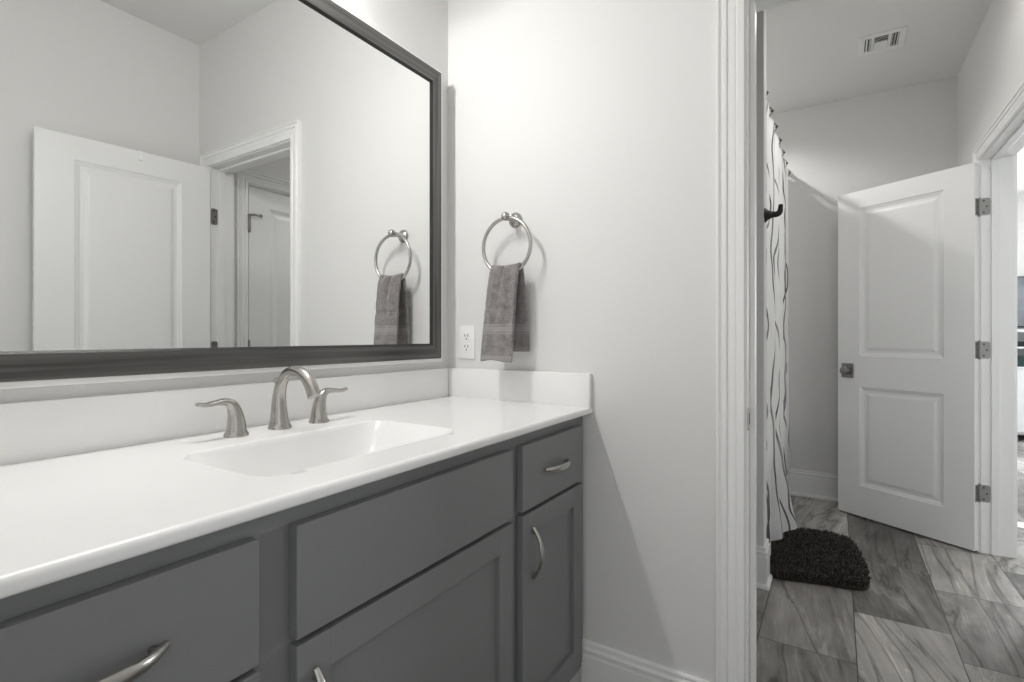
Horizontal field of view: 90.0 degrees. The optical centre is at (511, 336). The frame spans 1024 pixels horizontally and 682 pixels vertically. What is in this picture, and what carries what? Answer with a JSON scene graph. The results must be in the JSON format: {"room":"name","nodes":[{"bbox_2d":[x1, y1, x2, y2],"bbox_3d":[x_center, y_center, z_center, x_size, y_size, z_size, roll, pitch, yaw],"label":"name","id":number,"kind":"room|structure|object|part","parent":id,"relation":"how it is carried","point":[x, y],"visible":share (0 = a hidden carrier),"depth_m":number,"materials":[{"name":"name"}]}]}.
{"room":"bathroom","nodes":[
{"label":"bathroom","id":0,"kind":"room"},
{"bbox_2d":[0,0,447,402],"bbox_3d":[0.022,-0.246,2.429,0.120,2.760,4.488,0,0,32],"label":"wall","id":1,"kind":"structure","parent":0,"point":[420,26],"depth_m":1.68,"materials":[{"name":"white paint"}]},
{"bbox_2d":[0,0,441,388],"bbox_3d":[-0.619,-0.427,1.264,0.043,1.031,1.346,0,0,32],"label":"wall mirror","id":2,"kind":"object","parent":1,"relation":"attached to","point":[189,188],"visible":1,"depth_m":1.15,"materials":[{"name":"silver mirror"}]},
{"bbox_3d":[-0.611,0.051,1.257,0.020,0.052,1.320,0,0,32],"label":"frame rail","id":3,"kind":"part","parent":2,"relation":"part of","materials":[{"name":"black wood"}]},
{"bbox_3d":[-0.611,-0.904,1.257,0.020,0.052,1.320,0,0,32],"label":"frame rail","id":4,"kind":"part","parent":2,"relation":"part of","materials":[{"name":"black"}]},
{"bbox_3d":[-0.271,-0.426,1.793,0.020,1.007,0.052,0,0,32],"label":"frame rail","id":5,"kind":"part","parent":2,"relation":"part of","materials":[{"name":"black wood"}]},
{"bbox_2d":[0,368,447,465],"bbox_3d":[-0.647,0.171,1.241,0.019,0.110,1.520,0,0,32],"label":"backsplash","id":6,"kind":"structure","parent":1,"relation":"attached to","point":[50,428],"depth_m":1.08,"materials":[{"name":"stone"}]},
{"bbox_2d":[448,0,715,681],"bbox_3d":[0.581,-0.246,1.461,1.861,2.760,0.123,0,0,32],"label":"wall","id":7,"kind":"structure","parent":0,"point":[593,122],"depth_m":1.56,"materials":[{"name":"white paint"}]},
{"bbox_2d":[459,325,474,358],"bbox_3d":[-0.164,0.021,1.855,0.069,0.120,0.008,0,0,32],"label":"wall outlet","id":8,"kind":"object","parent":7,"relation":"attached to","point":[466,332],"visible":1,"depth_m":1.85,"materials":[{"name":"white plastic"}]},
{"bbox_2d":[463,343,469,350],"bbox_3d":[-0.165,0.040,1.853,0.033,0.029,0.003,0,0,32],"label":"receptacle","id":9,"kind":"object","parent":8,"relation":"attached to","point":[466,346],"depth_m":1.85,"materials":[{"name":"white plastic"}]},
{"bbox_2d":[463,333,469,340],"bbox_3d":[-0.165,0.001,1.853,0.033,0.029,0.003,0,0,32],"label":"receptacle","id":10,"kind":"object","parent":8,"relation":"attached to","point":[466,336],"depth_m":1.85,"materials":[{"name":"white plastic"}]},
{"bbox_2d":[482,212,531,270],"bbox_3d":[-0.008,-0.311,1.714,0.198,0.222,0.078,0,0,32],"label":"towel ring","id":11,"kind":"object","parent":7,"relation":"attached to","point":[515,220],"visible":0.93,"depth_m":1.71,"materials":[{"name":"silver metal"}]},
{"bbox_2d":[480,262,529,362],"bbox_3d":[-0.025,-0.078,1.691,0.135,0.324,0.109,0,0,32],"label":"hand towel","id":12,"kind":"object","parent":11,"relation":"hanging from","point":[505,325],"visible":1,"depth_m":1.67,"materials":[{"name":"grey fabric"}]},
{"bbox_3d":[0.000,-0.396,1.727,0.052,0.052,0.049,0,0,32],"label":"post","id":13,"kind":"part","parent":11,"relation":"part of","materials":[{"name":"silver metal"}]},
{"bbox_2d":[581,638,708,681],"bbox_3d":[0.383,1.043,1.499,0.390,0.182,0.026,0,0,32],"label":"baseboard","id":14,"kind":"structure","parent":7,"relation":"attached to","point":[600,663],"depth_m":1.54,"materials":[{"name":"white paint"}]},
{"bbox_2d":[716,0,794,681],"bbox_3d":[0.962,0.067,1.220,0.870,2.134,0.164,0,0,32],"label":"door frame","id":15,"kind":"structure","parent":7,"relation":"attached to","point":[735,19],"depth_m":1.37,"materials":[{"name":"white paint"}]},
{"bbox_3d":[0.635,0.221,1.374,0.003,0.060,0.033,0,0,32],"label":"strike plate","id":16,"kind":"part","parent":15,"relation":"part of","materials":[{"name":"silver metal"}]},
{"bbox_2d":[756,9,766,546],"bbox_3d":[0.770,-0.246,2.616,0.944,2.760,0.115,0,0,32],"label":"wall","id":17,"kind":"structure","parent":0,"point":[761,17],"depth_m":2.33,"materials":[{"name":"white paint"}]},
{"bbox_2d":[756,539,772,590],"bbox_3d":[0.774,1.043,2.599,0.970,0.182,0.141,0,0,32],"label":"baseboard","id":18,"kind":"structure","parent":17,"relation":"attached to","point":[764,578],"depth_m":2.31,"materials":[{"name":"white paint"}]},
{"bbox_2d":[764,204,782,222],"bbox_3d":[1.190,-0.559,2.326,0.075,0.076,0.066,0,0,32],"label":"robe hook","id":19,"kind":"object","parent":17,"relation":"attached to","point":[768,214],"visible":1,"depth_m":2.32,"materials":[{"name":"brown metal"}]},
{"bbox_2d":[771,76,956,473],"bbox_3d":[2.082,-0.246,3.710,1.991,2.760,0.120,0,0,32],"label":"wall","id":20,"kind":"structure","parent":0,"point":[834,149],"depth_m":3.56,"materials":[{"name":"white paint"}]},
{"bbox_2d":[769,110,790,174],"bbox_3d":[1.579,-1.184,3.065,0.060,0.060,1.507,0,0,32],"label":"curtain rod","id":21,"kind":"object","parent":20,"relation":"attached to","point":[769,110],"visible":0.09,"depth_m":3.00,"materials":[{"name":"white metal"}]},
{"bbox_2d":[767,91,796,555],"bbox_3d":[1.625,-0.055,3.052,0.147,2.287,1.430,0,0,32],"label":"shower curtain","id":22,"kind":"object","parent":21,"relation":"hanging from","point":[780,513],"visible":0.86,"depth_m":2.91,"materials":[{"name":"fabric"}]},
{"bbox_2d":[789,468,837,501],"bbox_3d":[2.363,1.043,3.446,0.972,0.182,0.026,0,0,32],"label":"baseboard","id":23,"kind":"structure","parent":20,"relation":"attached to","point":[812,484],"depth_m":3.60,"materials":[{"name":"white paint"}]},
{"bbox_2d":[756,435,1023,681],"bbox_3d":[3.204,1.174,1.640,6.341,0.080,10.200,0,0,32],"label":"floor","id":24,"kind":"structure","parent":0,"point":[932,610],"depth_m":2.08,"materials":[{"name":"tile"}]},
{"bbox_2d":[0,416,582,681],"bbox_3d":[-0.396,0.688,1.094,0.599,0.893,1.540,0,0,32],"label":"vanity cabinet","id":25,"kind":"object","parent":24,"relation":"on","point":[466,567],"visible":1,"depth_m":0.84,"materials":[{"name":"grey paint"}]},
{"bbox_3d":[-0.440,0.357,0.549,0.020,0.170,0.343,0,0,32],"label":"drawer","id":26,"kind":"part","parent":25,"relation":"part of","materials":[{"name":"grey paint"}]},
{"bbox_3d":[-0.421,0.355,0.527,0.035,0.018,0.134,0,0,32],"label":"handle","id":27,"kind":"part","parent":25,"relation":"part of","materials":[{"name":"silver metal"}]},
{"bbox_3d":[-0.440,0.581,0.549,0.020,0.259,0.343,0,0,32],"label":"drawer","id":28,"kind":"part","parent":25,"relation":"part of","materials":[{"name":"grey paint"}]},
{"bbox_2d":[0,367,592,598],"bbox_3d":[-0.405,0.239,1.100,0.579,0.247,1.541,0,0,32],"label":"countertop","id":29,"kind":"structure","parent":25,"relation":"on","point":[88,483],"depth_m":0.97,"materials":[{"name":"stone"}]},
{"bbox_2d":[195,366,347,437],"bbox_3d":[-0.506,0.144,1.193,0.173,0.152,0.384,0,0,32],"label":"faucet","id":30,"kind":"object","parent":29,"relation":"on","point":[279,420],"visible":1,"depth_m":1.20,"materials":[{"name":"silver metal"}]},
{"bbox_3d":[-0.625,0.177,1.106,0.050,0.086,0.110,0,0,32],"label":"handle","id":31,"kind":"part","parent":30,"relation":"part of","materials":[{"name":"silver metal"}]},
{"bbox_3d":[-0.506,0.144,1.194,0.173,0.152,0.053,0,0,32],"label":"spout","id":32,"kind":"part","parent":30,"relation":"part of","materials":[{"name":"silver metal"}]},
{"bbox_3d":[-0.479,0.177,1.337,0.050,0.086,0.110,0,0,32],"label":"handle","id":33,"kind":"part","parent":30,"relation":"part of","materials":[{"name":"silver metal"}]},
{"bbox_3d":[-0.279,0.557,0.751,0.035,0.134,0.018,0,0,32],"label":"handle","id":34,"kind":"part","parent":25,"relation":"part of","materials":[{"name":"silver metal"}]},
{"bbox_3d":[-0.162,0.721,0.988,0.020,0.546,0.583,0,0,32],"label":"cabinet door","id":35,"kind":"part","parent":25,"relation":"part of","materials":[{"name":"grey paint"}]},
{"bbox_3d":[-0.165,0.721,0.990,0.006,0.438,0.475,0,0,32],"label":"panel","id":36,"kind":"part","parent":25,"relation":"part of","materials":[{"name":"grey paint"}]},
{"bbox_3d":[0.066,0.551,1.296,0.035,0.134,0.018,0,0,32],"label":"handle","id":37,"kind":"part","parent":25,"relation":"part of","materials":[{"name":"silver metal"}]},
{"bbox_3d":[0.112,0.355,1.420,0.020,0.164,0.351,0,0,32],"label":"drawer","id":38,"kind":"part","parent":25,"relation":"part of","materials":[{"name":"grey paint"}]},
{"bbox_3d":[0.112,0.721,1.420,0.020,0.546,0.351,0,0,32],"label":"cabinet door","id":39,"kind":"part","parent":25,"relation":"part of","materials":[{"name":"grey paint"}]},
{"bbox_3d":[0.109,0.721,1.422,0.006,0.438,0.243,0,0,32],"label":"panel","id":40,"kind":"part","parent":25,"relation":"part of","materials":[{"name":"grey paint"}]},
{"bbox_3d":[0.135,0.355,1.406,0.035,0.018,0.134,0,0,32],"label":"handle","id":41,"kind":"part","parent":25,"relation":"part of","materials":[{"name":"silver metal"}]},
{"bbox_2d":[770,527,871,589],"bbox_3d":[1.546,1.111,2.621,0.475,0.044,0.742,0,0,32],"label":"bath mat","id":42,"kind":"object","parent":24,"relation":"on","point":[811,556],"visible":0.89,"depth_m":2.52,"materials":[{"name":"black fabric"}]},
{"bbox_2d":[1017,329,1023,434],"bbox_3d":[5.761,0.529,5.640,1.140,1.210,0.385,0,0,32],"label":"shelf unit","id":43,"kind":"object","parent":24,"relation":"on","point":[1020,332],"visible":0.02,"depth_m":5.59,"materials":[{"name":"white"}]},
{"bbox_2d":[1017,356,1023,366],"bbox_3d":[5.623,0.276,5.731,0.290,0.114,0.260,0,0,32],"label":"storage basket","id":44,"kind":"object","parent":43,"relation":"in","point":[1020,359],"visible":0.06,"depth_m":5.61,"materials":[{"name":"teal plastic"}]},
{"bbox_2d":[1017,342,1023,346],"bbox_3d":[5.644,0.086,5.717,0.220,0.054,0.260,0,0,32],"label":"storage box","id":45,"kind":"object","parent":43,"relation":"on","point":[1019,344],"visible":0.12,"depth_m":5.61,"materials":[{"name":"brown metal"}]},
{"bbox_3d":[5.450,0.704,5.652,0.510,0.690,0.017,0,0,32],"label":"cabinet door","id":46,"kind":"part","parent":43,"relation":"part of","materials":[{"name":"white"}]},
{"bbox_2d":[1017,521,1023,528],"bbox_3d":[3.315,1.131,2.899,0.700,0.006,0.125,0,0,32],"label":"threshold","id":47,"kind":"object","parent":24,"relation":"on","point":[1019,524],"depth_m":3.05,"materials":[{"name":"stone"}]},
{"bbox_2d":[767,0,1023,193],"bbox_3d":[3.691,-1.676,2.409,6.341,0.100,8.380,0,0,32],"label":"ceiling","id":48,"kind":"structure","parent":0,"point":[812,45],"depth_m":2.89,"materials":[{"name":"white paint"}]},
{"bbox_2d":[857,25,907,56],"bbox_3d":[2.037,-1.619,2.822,0.214,0.012,0.216,0,0,32],"label":"ceiling vent","id":49,"kind":"object","parent":48,"relation":"in","point":[886,40],"visible":1,"depth_m":2.81,"materials":[{"name":"white metal"}]},
{"bbox_2d":[957,0,1023,166],"bbox_3d":[1.668,-0.246,1.316,0.130,2.760,4.368,0,0,32],"label":"wall","id":50,"kind":"structure","parent":0,"point":[991,73],"depth_m":2.53,"materials":[{"name":"white paint"}]},
{"bbox_2d":[838,162,980,550],"bbox_3d":[2.282,0.107,2.998,0.141,2.030,0.721,0,0,-25],"label":"door","id":51,"kind":"structure","parent":50,"relation":"in","point":[909,345],"depth_m":2.94,"materials":[{"name":"white paint"}]},
{"bbox_3d":[2.113,0.217,3.248,0.047,0.051,0.051,0,0,-25],"label":"knob","id":52,"kind":"part","parent":51,"relation":"part of","materials":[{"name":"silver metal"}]},
{"bbox_2d":[972,81,1023,557],"bbox_3d":[2.289,0.067,2.298,0.171,2.134,0.983,0,0,32],"label":"door frame","id":53,"kind":"structure","parent":50,"relation":"attached to","point":[995,154],"depth_m":2.64,"materials":[{"name":"white paint"}]},
{"bbox_2d":[1017,194,1023,328],"bbox_3d":[6.739,-0.246,5.343,4.330,2.760,0.120,0,0,32],"label":"wall window","id":54,"kind":"structure","parent":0,"point":[1020,197],"depth_m":5.86,"materials":[{"name":"white paint"}]},
{"bbox_2d":[1017,276,1023,326],"bbox_3d":[5.923,-0.391,5.755,1.050,0.580,0.057,0,0,32],"label":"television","id":55,"kind":"object","parent":54,"relation":"attached to","point":[1020,279],"visible":0.02,"depth_m":5.81,"materials":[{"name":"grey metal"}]}
]}

